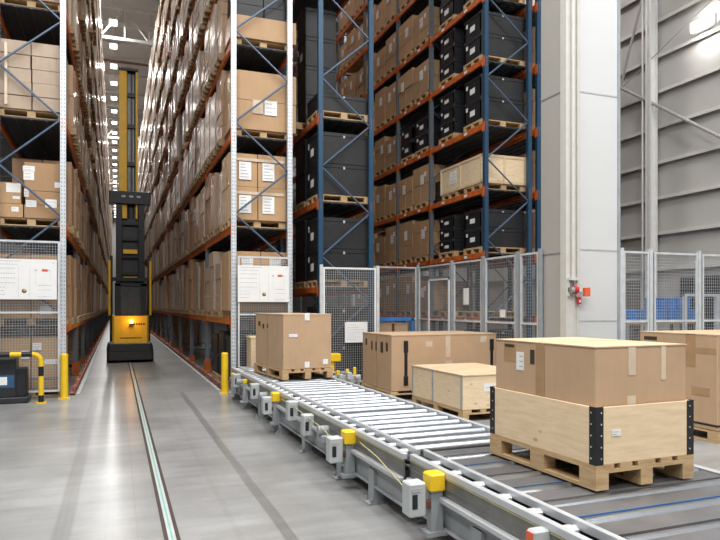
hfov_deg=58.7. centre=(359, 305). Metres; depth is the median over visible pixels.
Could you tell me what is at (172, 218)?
load
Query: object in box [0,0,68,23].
load
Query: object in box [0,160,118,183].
beam
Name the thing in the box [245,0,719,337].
wall
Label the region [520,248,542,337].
fence panel
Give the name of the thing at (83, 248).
load
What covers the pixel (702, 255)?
fence panel
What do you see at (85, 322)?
load
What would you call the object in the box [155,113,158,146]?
load
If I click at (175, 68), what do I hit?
load
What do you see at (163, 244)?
load
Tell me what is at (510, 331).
plastic crate
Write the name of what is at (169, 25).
load
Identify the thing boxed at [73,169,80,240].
load
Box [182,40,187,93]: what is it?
load
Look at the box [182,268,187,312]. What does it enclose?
load
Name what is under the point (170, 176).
load
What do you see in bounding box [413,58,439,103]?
load
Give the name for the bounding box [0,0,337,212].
ceiling
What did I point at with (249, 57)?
rack
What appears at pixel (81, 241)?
load
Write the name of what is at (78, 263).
load
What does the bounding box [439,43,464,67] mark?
plastic crate
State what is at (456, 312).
wooden pallet
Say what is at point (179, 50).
load
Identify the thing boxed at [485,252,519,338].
fence panel
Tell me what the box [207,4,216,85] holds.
load
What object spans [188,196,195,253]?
load
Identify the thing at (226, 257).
load
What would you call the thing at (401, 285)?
load
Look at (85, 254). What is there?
load
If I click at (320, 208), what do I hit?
rack
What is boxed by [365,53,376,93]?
load
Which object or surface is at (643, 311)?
crate
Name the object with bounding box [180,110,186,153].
load
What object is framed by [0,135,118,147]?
trim
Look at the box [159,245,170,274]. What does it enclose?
load
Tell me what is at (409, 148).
plastic crate
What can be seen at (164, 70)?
load
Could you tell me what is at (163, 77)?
load
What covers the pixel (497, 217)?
plastic crate
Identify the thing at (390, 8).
load
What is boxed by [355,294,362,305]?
load
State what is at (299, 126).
wooden pallet
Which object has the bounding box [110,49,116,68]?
ceiling light
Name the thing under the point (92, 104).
load
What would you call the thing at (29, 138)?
rack
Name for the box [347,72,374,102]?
load
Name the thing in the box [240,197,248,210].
print
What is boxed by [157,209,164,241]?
load
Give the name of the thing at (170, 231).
load
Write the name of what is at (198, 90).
load
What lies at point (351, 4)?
load
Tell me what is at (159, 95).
load
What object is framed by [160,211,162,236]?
load
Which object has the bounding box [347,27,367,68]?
load
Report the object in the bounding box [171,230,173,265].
load
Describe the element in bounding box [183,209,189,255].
load
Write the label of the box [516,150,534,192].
load
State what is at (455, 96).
plastic crate
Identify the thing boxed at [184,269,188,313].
load
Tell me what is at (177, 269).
load
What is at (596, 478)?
wooden pallet
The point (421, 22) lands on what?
load
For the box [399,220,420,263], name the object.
load
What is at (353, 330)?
notice sheet
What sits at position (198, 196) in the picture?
load
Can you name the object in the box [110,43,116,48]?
diffuser
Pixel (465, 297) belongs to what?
fence panel
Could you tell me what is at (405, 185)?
load
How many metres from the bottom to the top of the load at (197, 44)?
1.664 m
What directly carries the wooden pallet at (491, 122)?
on the rack at (484, 137)
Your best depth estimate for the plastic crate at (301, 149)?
14.55 m
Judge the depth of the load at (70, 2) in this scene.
13.30 m
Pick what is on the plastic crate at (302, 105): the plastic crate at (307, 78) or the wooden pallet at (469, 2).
the plastic crate at (307, 78)
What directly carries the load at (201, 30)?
on the rack at (249, 57)
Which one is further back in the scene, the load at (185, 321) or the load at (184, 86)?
the load at (185, 321)
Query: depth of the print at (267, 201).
13.22 m
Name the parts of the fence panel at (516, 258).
fence post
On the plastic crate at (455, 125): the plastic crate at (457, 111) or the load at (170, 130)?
the plastic crate at (457, 111)
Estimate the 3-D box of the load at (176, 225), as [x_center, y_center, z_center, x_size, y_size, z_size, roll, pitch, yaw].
[-6.653,-2.394,24.938,1.200,1.564,0.802,0,0,-21]
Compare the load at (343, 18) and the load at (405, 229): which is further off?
the load at (343, 18)
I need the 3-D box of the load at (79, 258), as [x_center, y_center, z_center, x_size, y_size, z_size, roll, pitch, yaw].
[-7.666,-0.444,16.167,1.200,1.644,0.803,0,0,-21]
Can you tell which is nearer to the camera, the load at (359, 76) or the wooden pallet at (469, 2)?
the wooden pallet at (469, 2)
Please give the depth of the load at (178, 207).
22.74 m
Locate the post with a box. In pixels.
[331,353,340,371]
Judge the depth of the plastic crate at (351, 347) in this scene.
13.66 m
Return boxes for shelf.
[626,322,694,339]
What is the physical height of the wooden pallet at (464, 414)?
0.170 m
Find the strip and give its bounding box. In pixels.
[128,360,180,539]
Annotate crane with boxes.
[107,66,153,361]
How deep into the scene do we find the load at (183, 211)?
22.06 m
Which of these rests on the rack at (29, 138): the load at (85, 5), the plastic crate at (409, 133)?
the load at (85, 5)
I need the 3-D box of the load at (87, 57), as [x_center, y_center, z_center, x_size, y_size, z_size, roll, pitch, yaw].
[-8.947,-8.344,19.639,1.200,1.644,0.803,0,0,-21]
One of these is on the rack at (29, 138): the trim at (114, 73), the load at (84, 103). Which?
the load at (84, 103)
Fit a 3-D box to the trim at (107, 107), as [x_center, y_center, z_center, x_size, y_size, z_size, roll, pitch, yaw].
[-24.760,-19.330,62.265,30.000,0.300,0.120,0,0,-21]
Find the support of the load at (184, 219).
on the rack at (249, 57)
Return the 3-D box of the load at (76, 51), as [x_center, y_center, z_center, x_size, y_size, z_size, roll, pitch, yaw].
[-6.917,-6.304,14.309,1.200,1.324,0.800,0,0,-21]
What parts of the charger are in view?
rating plate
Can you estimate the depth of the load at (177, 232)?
23.70 m
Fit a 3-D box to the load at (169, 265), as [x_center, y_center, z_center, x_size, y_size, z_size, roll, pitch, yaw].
[-7.309,-2.324,26.602,1.200,1.424,0.800,0,0,-21]
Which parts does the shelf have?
leg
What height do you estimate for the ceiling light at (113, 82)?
1.770 m
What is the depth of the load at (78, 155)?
15.36 m
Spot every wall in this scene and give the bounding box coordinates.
[0,213,115,313]
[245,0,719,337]
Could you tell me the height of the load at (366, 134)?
0.944 m
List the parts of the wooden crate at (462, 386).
lid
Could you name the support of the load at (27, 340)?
on the floor
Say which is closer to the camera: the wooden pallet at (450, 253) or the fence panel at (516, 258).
the fence panel at (516, 258)
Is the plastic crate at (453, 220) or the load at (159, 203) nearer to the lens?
the plastic crate at (453, 220)
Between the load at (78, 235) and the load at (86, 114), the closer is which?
the load at (78, 235)
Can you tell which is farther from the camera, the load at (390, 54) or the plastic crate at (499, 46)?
the load at (390, 54)
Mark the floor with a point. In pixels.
(77, 467)
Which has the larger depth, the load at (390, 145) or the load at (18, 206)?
the load at (390, 145)
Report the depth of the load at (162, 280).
31.34 m
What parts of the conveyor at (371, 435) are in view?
drive motor, drive motor, rail, rail, drive motor, rail, rail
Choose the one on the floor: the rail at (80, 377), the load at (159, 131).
the rail at (80, 377)
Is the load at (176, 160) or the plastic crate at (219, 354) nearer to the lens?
the plastic crate at (219, 354)
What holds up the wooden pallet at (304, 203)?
on the rack at (320, 208)
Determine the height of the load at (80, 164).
1.424 m
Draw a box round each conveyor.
[228,366,489,506]
[319,367,360,384]
[402,444,719,539]
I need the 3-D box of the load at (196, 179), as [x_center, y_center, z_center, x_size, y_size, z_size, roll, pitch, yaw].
[-4.006,-4.304,18.027,1.200,1.664,0.804,0,0,-21]
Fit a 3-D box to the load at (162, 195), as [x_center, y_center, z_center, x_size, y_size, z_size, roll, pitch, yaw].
[-8.968,-6.154,31.017,1.200,1.644,0.803,0,0,-21]
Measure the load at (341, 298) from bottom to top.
1.194 m
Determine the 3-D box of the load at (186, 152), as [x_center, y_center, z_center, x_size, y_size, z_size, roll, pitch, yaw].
[-5.336,-4.294,21.478,1.200,1.644,0.803,0,0,-21]
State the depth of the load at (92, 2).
24.09 m
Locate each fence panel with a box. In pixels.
[0,239,59,392]
[238,256,289,366]
[319,264,379,382]
[350,265,418,330]
[418,260,453,330]
[453,256,484,331]
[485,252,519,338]
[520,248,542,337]
[620,248,652,340]
[653,251,700,330]
[701,254,719,329]
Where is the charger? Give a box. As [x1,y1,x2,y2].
[0,357,30,403]
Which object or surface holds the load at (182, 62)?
on the rack at (249, 57)
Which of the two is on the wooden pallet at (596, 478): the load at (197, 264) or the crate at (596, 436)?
the crate at (596, 436)
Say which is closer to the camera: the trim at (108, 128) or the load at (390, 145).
the load at (390, 145)
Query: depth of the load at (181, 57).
22.90 m
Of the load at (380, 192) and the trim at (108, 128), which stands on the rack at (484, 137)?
the load at (380, 192)
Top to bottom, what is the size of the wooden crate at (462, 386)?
0.522 m
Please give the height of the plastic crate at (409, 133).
0.420 m
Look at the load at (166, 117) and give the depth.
29.54 m
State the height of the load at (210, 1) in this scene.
1.564 m
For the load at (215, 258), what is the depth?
14.86 m
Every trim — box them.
[0,25,294,66]
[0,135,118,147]
[101,20,297,52]
[103,55,148,63]
[104,70,146,78]
[105,89,144,96]
[106,106,143,112]
[107,127,139,132]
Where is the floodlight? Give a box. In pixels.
[691,12,717,34]
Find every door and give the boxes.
[626,278,644,340]
[680,275,719,329]
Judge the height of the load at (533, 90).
1.015 m
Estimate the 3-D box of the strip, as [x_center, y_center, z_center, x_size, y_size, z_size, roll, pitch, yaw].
[-23.821,1.715,63.692,0.110,0.010,140.000,0,0,-21]
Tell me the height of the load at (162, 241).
1.564 m
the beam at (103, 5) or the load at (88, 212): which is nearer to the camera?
the load at (88, 212)
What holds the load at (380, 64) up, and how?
on the rack at (484, 137)
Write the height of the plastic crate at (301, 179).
0.700 m
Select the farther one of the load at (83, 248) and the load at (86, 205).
the load at (86, 205)
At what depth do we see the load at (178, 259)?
22.90 m
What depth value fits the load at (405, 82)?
18.54 m
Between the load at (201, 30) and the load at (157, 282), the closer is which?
the load at (201, 30)
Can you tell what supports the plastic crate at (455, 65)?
on the wooden pallet
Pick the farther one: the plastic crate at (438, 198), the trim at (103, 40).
the trim at (103, 40)
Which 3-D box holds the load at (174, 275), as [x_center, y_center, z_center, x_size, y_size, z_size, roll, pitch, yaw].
[-6.982,-0.504,25.767,1.200,1.504,0.803,0,0,-21]
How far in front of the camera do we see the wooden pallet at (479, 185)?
15.11 m
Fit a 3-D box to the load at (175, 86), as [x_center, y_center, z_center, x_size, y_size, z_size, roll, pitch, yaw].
[-6.661,-7.854,24.933,1.200,1.324,0.800,0,0,-21]
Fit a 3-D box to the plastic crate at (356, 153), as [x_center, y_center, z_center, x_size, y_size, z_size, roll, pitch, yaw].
[-0.479,-3.339,13.960,1.187,0.660,0.784,0,0,-21]
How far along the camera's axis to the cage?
14.82 m
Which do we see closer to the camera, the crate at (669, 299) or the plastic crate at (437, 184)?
the crate at (669, 299)
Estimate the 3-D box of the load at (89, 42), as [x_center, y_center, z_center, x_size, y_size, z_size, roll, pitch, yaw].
[-9.583,-8.254,21.313,1.200,1.464,0.800,0,0,-21]
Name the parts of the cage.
cross rail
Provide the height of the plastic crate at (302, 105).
0.660 m
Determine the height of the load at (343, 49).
0.994 m
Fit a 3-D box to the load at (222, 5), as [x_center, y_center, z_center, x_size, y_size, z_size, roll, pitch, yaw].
[-2.623,-6.114,14.428,1.200,1.564,0.802,0,0,-21]
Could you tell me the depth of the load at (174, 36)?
25.43 m
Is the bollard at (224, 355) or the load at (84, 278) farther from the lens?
the load at (84, 278)
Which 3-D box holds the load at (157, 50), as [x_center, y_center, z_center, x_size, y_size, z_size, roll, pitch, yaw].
[-10.918,-13.504,36.148,1.200,1.464,0.800,0,0,-21]
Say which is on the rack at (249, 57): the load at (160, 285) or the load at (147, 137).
the load at (160, 285)
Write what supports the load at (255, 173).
on the rack at (249, 57)
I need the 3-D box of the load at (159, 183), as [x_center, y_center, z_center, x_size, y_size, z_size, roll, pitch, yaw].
[-10.281,-5.929,34.475,1.200,1.194,0.800,0,0,-21]
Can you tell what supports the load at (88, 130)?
on the rack at (29, 138)
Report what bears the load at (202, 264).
on the rack at (249, 57)
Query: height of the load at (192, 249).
1.194 m
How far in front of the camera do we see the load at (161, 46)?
31.74 m
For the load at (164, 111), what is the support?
on the rack at (249, 57)
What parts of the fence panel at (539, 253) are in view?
fence post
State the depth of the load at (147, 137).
41.67 m
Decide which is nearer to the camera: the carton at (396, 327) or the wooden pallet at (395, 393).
the wooden pallet at (395, 393)
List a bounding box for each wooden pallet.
[212,371,218,379]
[254,363,332,379]
[293,122,306,137]
[295,201,306,211]
[295,282,350,288]
[307,110,367,124]
[307,194,367,205]
[307,280,367,287]
[361,383,411,396]
[401,154,414,163]
[412,395,489,419]
[415,146,434,156]
[438,311,489,316]
[439,14,456,30]
[439,73,458,87]
[439,132,461,144]
[439,251,478,258]
[442,191,463,200]
[463,0,524,9]
[463,54,524,70]
[463,118,524,132]
[463,246,524,254]
[463,311,512,317]
[464,182,524,193]
[490,433,693,490]
[694,427,719,443]
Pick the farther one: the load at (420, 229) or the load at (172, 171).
the load at (172, 171)
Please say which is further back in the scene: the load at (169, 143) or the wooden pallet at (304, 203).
the load at (169, 143)
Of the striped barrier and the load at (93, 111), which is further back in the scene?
the load at (93, 111)
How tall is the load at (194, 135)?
1.644 m
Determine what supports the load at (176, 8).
on the rack at (249, 57)
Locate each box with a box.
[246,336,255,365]
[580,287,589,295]
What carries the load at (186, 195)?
on the rack at (249, 57)
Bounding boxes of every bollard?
[58,354,69,398]
[219,352,228,393]
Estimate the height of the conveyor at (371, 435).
0.592 m
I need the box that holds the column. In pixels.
[541,0,619,339]
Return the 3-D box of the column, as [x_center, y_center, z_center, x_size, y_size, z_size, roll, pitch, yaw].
[3.864,-9.080,11.217,1.160,21.600,0.720,0,0,-21]
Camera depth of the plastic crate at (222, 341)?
14.18 m
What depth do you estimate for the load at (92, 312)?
22.93 m
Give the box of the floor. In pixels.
[0,314,719,539]
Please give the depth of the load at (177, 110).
23.87 m
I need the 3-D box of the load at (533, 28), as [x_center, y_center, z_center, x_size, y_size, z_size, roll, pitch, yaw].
[4.477,-6.169,15.848,1.200,1.015,0.800,0,0,-21]
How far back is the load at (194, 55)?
18.65 m
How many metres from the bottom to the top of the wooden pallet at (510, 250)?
0.144 m
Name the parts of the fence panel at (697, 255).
fence post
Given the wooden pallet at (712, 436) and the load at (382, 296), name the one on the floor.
the wooden pallet at (712, 436)
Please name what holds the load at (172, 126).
on the rack at (249, 57)
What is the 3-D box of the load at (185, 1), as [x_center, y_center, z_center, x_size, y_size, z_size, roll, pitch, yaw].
[-5.305,-9.884,21.491,1.200,1.664,0.804,0,0,-21]
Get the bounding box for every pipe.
[103,58,148,66]
[567,0,579,295]
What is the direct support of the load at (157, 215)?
on the rack at (249, 57)
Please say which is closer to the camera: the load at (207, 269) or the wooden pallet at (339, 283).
the wooden pallet at (339, 283)
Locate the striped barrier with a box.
[0,352,46,403]
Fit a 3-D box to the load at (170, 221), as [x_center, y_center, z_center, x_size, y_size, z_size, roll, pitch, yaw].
[-7.274,-4.069,26.616,1.200,1.194,0.800,0,0,-21]
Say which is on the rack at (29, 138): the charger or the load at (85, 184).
the load at (85, 184)
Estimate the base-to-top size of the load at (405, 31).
1.124 m
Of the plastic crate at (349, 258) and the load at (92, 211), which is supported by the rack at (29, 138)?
the load at (92, 211)
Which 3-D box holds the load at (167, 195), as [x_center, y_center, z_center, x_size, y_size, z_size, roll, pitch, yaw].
[-7.972,-4.184,28.394,1.200,1.424,0.800,0,0,-21]
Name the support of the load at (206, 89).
on the rack at (249, 57)
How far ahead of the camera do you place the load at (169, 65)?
27.20 m
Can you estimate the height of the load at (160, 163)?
1.324 m
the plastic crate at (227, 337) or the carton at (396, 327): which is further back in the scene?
the carton at (396, 327)
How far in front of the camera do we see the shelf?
14.81 m
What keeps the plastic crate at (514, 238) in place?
on the wooden pallet at (510, 250)
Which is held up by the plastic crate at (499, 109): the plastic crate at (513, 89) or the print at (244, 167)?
the plastic crate at (513, 89)
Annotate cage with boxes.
[683,294,719,329]
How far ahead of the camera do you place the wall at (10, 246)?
136.25 m
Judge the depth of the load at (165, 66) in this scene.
28.95 m
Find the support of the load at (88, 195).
on the rack at (29, 138)
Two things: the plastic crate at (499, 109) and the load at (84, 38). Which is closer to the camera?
the plastic crate at (499, 109)
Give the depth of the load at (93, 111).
25.04 m
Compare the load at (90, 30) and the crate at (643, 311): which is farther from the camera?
the load at (90, 30)
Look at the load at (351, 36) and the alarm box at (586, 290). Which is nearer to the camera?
the alarm box at (586, 290)
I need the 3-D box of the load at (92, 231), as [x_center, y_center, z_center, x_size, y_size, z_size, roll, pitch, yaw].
[-10.902,-2.244,24.768,1.200,1.464,0.803,0,0,-21]
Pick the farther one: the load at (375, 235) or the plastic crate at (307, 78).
the load at (375, 235)
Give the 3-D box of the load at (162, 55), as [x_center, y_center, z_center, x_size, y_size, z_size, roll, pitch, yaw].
[-9.261,-11.664,31.860,1.200,1.504,0.803,0,0,-21]
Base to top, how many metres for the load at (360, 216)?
1.094 m
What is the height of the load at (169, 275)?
1.564 m
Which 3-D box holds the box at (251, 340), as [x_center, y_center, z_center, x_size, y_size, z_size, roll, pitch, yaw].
[-1.989,0.903,12.596,0.440,0.625,0.420,0,0,-21]
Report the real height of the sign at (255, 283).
0.730 m
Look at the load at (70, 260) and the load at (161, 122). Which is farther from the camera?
the load at (161, 122)
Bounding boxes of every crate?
[213,334,218,353]
[213,352,218,373]
[218,330,255,352]
[218,353,220,374]
[225,334,255,380]
[295,139,307,175]
[295,170,307,204]
[295,219,311,252]
[295,250,307,282]
[297,7,335,45]
[297,36,335,73]
[297,65,335,102]
[297,95,313,122]
[307,93,367,117]
[307,131,367,168]
[307,163,367,198]
[307,217,367,250]
[307,249,367,280]
[307,306,367,342]
[331,343,362,378]
[401,124,415,144]
[401,139,415,158]
[411,363,495,409]
[416,115,439,136]
[416,130,439,151]
[435,181,439,192]
[435,192,441,202]
[439,0,464,25]
[439,28,464,52]
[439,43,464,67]
[439,58,464,81]
[439,89,464,111]
[439,104,464,125]
[439,118,464,138]
[439,215,464,229]
[439,227,464,240]
[439,239,478,252]
[440,153,525,195]
[464,10,523,43]
[464,32,523,64]
[464,74,523,104]
[464,96,523,125]
[464,208,523,230]
[464,227,523,248]
[464,329,512,338]
[490,386,693,465]
[626,309,638,319]
[638,309,645,318]
[644,297,676,308]
[656,309,667,319]
[667,309,681,319]
[676,297,690,308]
[687,309,694,319]
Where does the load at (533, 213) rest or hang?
on the rack at (517, 147)
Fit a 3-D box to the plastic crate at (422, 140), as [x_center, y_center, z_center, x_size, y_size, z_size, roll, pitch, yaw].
[2.246,-4.538,17.864,1.187,0.420,0.784,0,0,-21]
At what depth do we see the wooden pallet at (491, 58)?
15.09 m
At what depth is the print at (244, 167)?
13.05 m
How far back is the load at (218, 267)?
14.14 m
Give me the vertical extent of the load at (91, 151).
1.464 m
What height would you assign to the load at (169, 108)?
1.424 m
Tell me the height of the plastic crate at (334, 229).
0.660 m
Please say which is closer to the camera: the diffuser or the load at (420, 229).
the load at (420, 229)
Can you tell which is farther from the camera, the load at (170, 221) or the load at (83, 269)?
the load at (170, 221)
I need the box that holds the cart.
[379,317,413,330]
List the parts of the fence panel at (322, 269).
fence post, fence post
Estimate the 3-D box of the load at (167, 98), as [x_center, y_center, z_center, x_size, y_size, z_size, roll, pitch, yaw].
[-7.969,-9.884,28.395,1.200,1.664,0.804,0,0,-21]
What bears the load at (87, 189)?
on the rack at (29, 138)
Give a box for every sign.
[0,259,56,299]
[238,265,288,301]
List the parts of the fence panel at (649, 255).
fence post, fence post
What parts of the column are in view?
edge trim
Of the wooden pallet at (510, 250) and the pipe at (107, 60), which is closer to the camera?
the wooden pallet at (510, 250)
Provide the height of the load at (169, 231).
1.644 m
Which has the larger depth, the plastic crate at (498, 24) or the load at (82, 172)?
the load at (82, 172)
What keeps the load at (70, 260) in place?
on the rack at (29, 138)
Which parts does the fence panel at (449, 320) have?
gate frame, fence post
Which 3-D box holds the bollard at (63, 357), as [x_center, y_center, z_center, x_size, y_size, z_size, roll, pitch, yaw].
[-5.516,1.305,11.939,0.200,0.830,0.200,0,0,-21]
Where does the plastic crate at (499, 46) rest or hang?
on the wooden pallet at (491, 58)
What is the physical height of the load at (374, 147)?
0.994 m
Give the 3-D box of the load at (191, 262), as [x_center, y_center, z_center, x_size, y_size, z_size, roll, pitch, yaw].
[-4.675,-0.574,19.685,1.200,1.644,0.803,0,0,-21]
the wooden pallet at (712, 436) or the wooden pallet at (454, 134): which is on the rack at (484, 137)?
the wooden pallet at (454, 134)
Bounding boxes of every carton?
[255,313,331,369]
[362,331,496,391]
[379,323,391,331]
[392,323,407,331]
[495,337,686,406]
[639,330,719,430]
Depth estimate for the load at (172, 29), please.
25.66 m
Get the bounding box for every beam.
[0,3,297,64]
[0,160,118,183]
[106,116,142,140]
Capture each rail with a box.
[69,319,109,394]
[150,331,220,390]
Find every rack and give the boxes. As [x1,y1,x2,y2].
[0,0,109,396]
[139,0,292,391]
[236,0,373,371]
[300,0,531,337]
[438,0,540,337]
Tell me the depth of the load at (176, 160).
23.56 m
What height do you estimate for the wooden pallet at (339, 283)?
0.144 m
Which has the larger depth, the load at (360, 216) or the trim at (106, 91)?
the trim at (106, 91)
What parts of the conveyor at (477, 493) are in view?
rail, bed plate, bed plate, rail, rail, bed plate, bed plate, bed plate, bed plate, bed plate, bed plate, rail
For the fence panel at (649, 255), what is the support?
on the floor
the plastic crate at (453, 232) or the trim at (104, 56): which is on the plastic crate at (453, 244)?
the plastic crate at (453, 232)
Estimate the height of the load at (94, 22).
1.664 m
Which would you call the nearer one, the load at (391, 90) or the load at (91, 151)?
the load at (391, 90)
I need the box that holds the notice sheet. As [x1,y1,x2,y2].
[345,322,366,342]
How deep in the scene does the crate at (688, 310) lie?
15.37 m
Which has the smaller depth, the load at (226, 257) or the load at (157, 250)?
the load at (226, 257)
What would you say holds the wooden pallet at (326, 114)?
on the rack at (320, 208)
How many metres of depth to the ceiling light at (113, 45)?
44.44 m
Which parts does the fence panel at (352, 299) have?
fence post, fence post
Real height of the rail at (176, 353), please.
0.120 m
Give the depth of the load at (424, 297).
17.41 m
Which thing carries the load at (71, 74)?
on the rack at (29, 138)
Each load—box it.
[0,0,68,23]
[0,38,68,127]
[0,162,68,230]
[1,254,68,325]
[1,335,68,396]
[11,254,75,323]
[12,158,75,236]
[22,259,80,322]
[33,326,80,368]
[36,254,82,320]
[56,263,80,319]
[68,0,75,47]
[68,65,77,143]
[73,0,80,63]
[73,71,79,152]
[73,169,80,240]
[75,63,79,76]
[75,85,81,161]
[75,178,82,244]
[78,0,85,31]
[78,23,82,89]
[78,119,82,169]
[78,322,85,352]
[79,0,111,314]
[80,32,84,100]
[80,108,84,176]
[80,191,85,250]
[80,265,84,319]
[82,14,86,44]
[82,42,86,109]
[82,126,86,182]
[82,205,86,252]
[82,269,85,318]
[83,63,88,118]
[83,126,86,187]
[83,204,87,255]
[84,0,88,55]
[84,278,87,318]
[85,118,88,126]
[85,140,89,193]
[85,202,89,257]
[85,225,92,264]
[85,265,90,317]
[85,275,89,317]
[86,6,89,67]
[86,89,89,133]
[86,150,90,197]
[86,212,90,259]
[87,34,91,85]
[87,92,91,140]
[87,148,91,201]
[88,0,92,40]
[89,161,92,205]
[89,222,91,262]
[89,269,91,316]
[90,70,92,102]
[90,114,92,158]
[90,164,93,209]
[90,175,95,218]
[90,273,93,316]
[91,0,93,10]
[91,9,94,20]
[91,21,93,59]
[91,67,94,115]
[91,68,93,109]
[91,128,94,163]
[91,181,94,212]
[91,228,94,267]
[92,0,95,29]
[92,277,94,315]
[138,0,193,330]
[155,50,157,80]
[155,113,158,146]
[155,153,159,179]
[156,75,158,108]
[156,145,158,175]
[156,215,158,242]
[156,250,163,276]
[156,282,158,310]
[157,5,159,35]
[157,69,159,104]
[157,183,163,207]
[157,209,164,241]
[157,280,159,310]
[158,38,160,63]
[158,67,160,98]
[158,107,162,133]
[158,139,160,168]
[158,177,164,204]
[159,65,161,93]
[159,136,161,165]
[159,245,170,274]
[159,285,161,310]
[160,11,162,50]
[160,91,163,124]
[160,136,167,161]
[160,173,162,198]
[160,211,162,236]
[160,241,175,273]
[160,280,163,310]
[161,55,163,87]
[161,159,167,196]
[161,241,175,272]
[162,3,164,43]
[162,37,165,74]
[162,48,164,81]
[162,85,167,119]
[162,124,167,158]
[162,205,164,234]
[163,76,167,114]
[163,116,167,153]
[163,162,166,192]
[163,202,170,232]
[163,276,168,310]
[164,0,170,27]
[164,33,167,68]
[164,72,167,108]
[164,233,175,270]
[165,161,170,189]
[166,0,170,19]
[166,21,170,61]
[166,60,170,102]
[166,195,168,227]
[166,231,175,269]
[167,58,170,96]
[167,102,170,139]
[167,140,170,182]
[167,189,174,225]
[167,275,170,311]
[168,231,170,268]
[168,231,178,267]
[169,4,172,44]
[169,100,174,133]
[169,140,176,178]
[169,193,178,222]
[169,275,172,311]
[170,0,174,36]
[170,52,172,89]
[170,274,175,311]
[171,34,176,82]
[171,84,174,128]
[171,139,177,174]
[171,191,178,220]
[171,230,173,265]
[172,0,176,27]
[172,82,182,122]
[172,176,175,217]
[172,223,187,264]
[172,278,175,311]
[173,41,176,74]
[173,133,176,169]
[174,0,178,17]
[174,15,178,66]
[174,116,178,165]
[174,173,178,214]
[174,268,178,312]
[174,316,198,346]
[175,67,183,115]
[175,230,187,263]
[176,161,182,210]
[176,279,179,312]
[177,9,181,57]
[177,56,182,108]
[177,221,181,261]
[179,0,183,48]
[179,56,183,100]
[179,265,187,312]
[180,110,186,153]
[180,163,183,206]
[180,210,186,259]
[181,150,188,202]
[182,0,186,38]
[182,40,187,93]
[182,219,186,257]
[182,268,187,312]
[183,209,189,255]
[184,39,189,84]
[184,91,189,141]
[184,153,188,198]
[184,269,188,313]
[185,0,189,27]
[187,0,193,14]
[187,13,193,73]
[187,139,193,193]
[187,259,204,313]
[188,79,192,133]
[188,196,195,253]
[190,127,196,188]
[190,208,196,251]
[191,1,196,63]
[191,70,196,126]
[191,262,200,313]
[193,267,199,314]
[194,0,200,52]
[194,51,203,118]
[194,118,203,183]
[194,193,199,248]
[197,0,204,40]
[198,52,204,109]
[198,118,204,177]
[198,186,204,246]
[198,261,204,315]
[202,0,210,24]
[202,20,210,97]
[203,97,211,169]
[203,173,213,242]
[203,268,208,315]
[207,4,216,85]
[207,252,225,316]
[208,92,216,162]
[208,173,219,238]
[209,0,213,8]
[213,262,272,316]
[214,0,227,71]
[214,70,228,153]
[214,171,222,234]
[222,152,285,230]
[222,251,286,317]
[224,0,295,51]
[224,69,295,139]
[339,4,359,35]
[339,40,359,75]
[340,78,347,95]
[340,295,345,305]
[347,0,363,26]
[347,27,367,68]
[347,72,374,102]
[351,216,385,232]
[355,0,367,16]
[355,23,375,59]
[355,67,374,101]
[355,213,385,229]
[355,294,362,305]
[365,4,377,47]
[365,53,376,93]
[365,103,374,135]
[366,186,378,222]
[374,147,374,176]
[374,233,385,265]
[375,0,385,36]
[375,46,385,84]
[375,87,387,130]
[375,136,391,176]
[375,185,389,221]
[375,236,385,265]
[380,283,385,314]
[385,0,395,26]
[385,32,395,76]
[385,81,395,123]
[385,135,401,171]
[385,183,395,218]
[385,225,395,265]
[385,278,395,314]
[398,15,416,64]
[398,67,414,114]
[398,276,448,314]
[399,0,410,11]
[399,176,413,214]
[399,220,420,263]
[413,6,439,51]
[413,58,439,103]
[413,164,449,209]
[413,219,439,261]
[413,281,466,315]
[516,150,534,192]
[516,212,534,252]
[523,27,534,67]
[523,89,534,129]
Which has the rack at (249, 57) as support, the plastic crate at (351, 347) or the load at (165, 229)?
the load at (165, 229)
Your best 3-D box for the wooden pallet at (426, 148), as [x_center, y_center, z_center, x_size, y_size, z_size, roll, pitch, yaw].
[2.248,-4.254,17.867,1.200,0.144,0.800,0,0,-21]
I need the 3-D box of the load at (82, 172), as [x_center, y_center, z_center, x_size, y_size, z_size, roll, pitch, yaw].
[-7.989,-4.384,17.002,1.200,1.664,0.804,0,0,-21]
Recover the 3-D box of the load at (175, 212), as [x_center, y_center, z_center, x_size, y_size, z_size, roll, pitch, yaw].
[-6.335,-4.184,24.100,1.200,1.424,0.800,0,0,-21]
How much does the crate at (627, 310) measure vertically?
0.280 m
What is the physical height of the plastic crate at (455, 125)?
0.360 m
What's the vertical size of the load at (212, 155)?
1.464 m
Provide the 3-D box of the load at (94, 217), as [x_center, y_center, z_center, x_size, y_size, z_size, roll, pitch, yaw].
[-11.240,-4.374,25.600,1.200,1.644,0.803,0,0,-21]
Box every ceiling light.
[109,18,116,25]
[110,26,116,48]
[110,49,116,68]
[111,80,116,85]
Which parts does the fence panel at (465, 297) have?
fence post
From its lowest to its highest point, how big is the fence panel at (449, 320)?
2.730 m
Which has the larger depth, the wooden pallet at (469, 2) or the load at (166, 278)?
the load at (166, 278)
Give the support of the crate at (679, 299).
on the crate at (688, 310)
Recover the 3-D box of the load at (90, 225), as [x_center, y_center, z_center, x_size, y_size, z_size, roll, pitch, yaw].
[-10.304,-2.244,23.082,1.200,1.464,0.800,0,0,-21]
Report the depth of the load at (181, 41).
21.86 m
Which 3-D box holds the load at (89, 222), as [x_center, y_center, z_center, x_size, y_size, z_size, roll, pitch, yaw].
[-9.945,-2.224,22.134,1.200,1.424,0.803,0,0,-21]
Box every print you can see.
[240,163,248,177]
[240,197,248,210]
[264,165,272,178]
[264,198,271,211]
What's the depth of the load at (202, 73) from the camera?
16.93 m
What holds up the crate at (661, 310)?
on the shelf
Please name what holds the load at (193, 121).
on the rack at (249, 57)

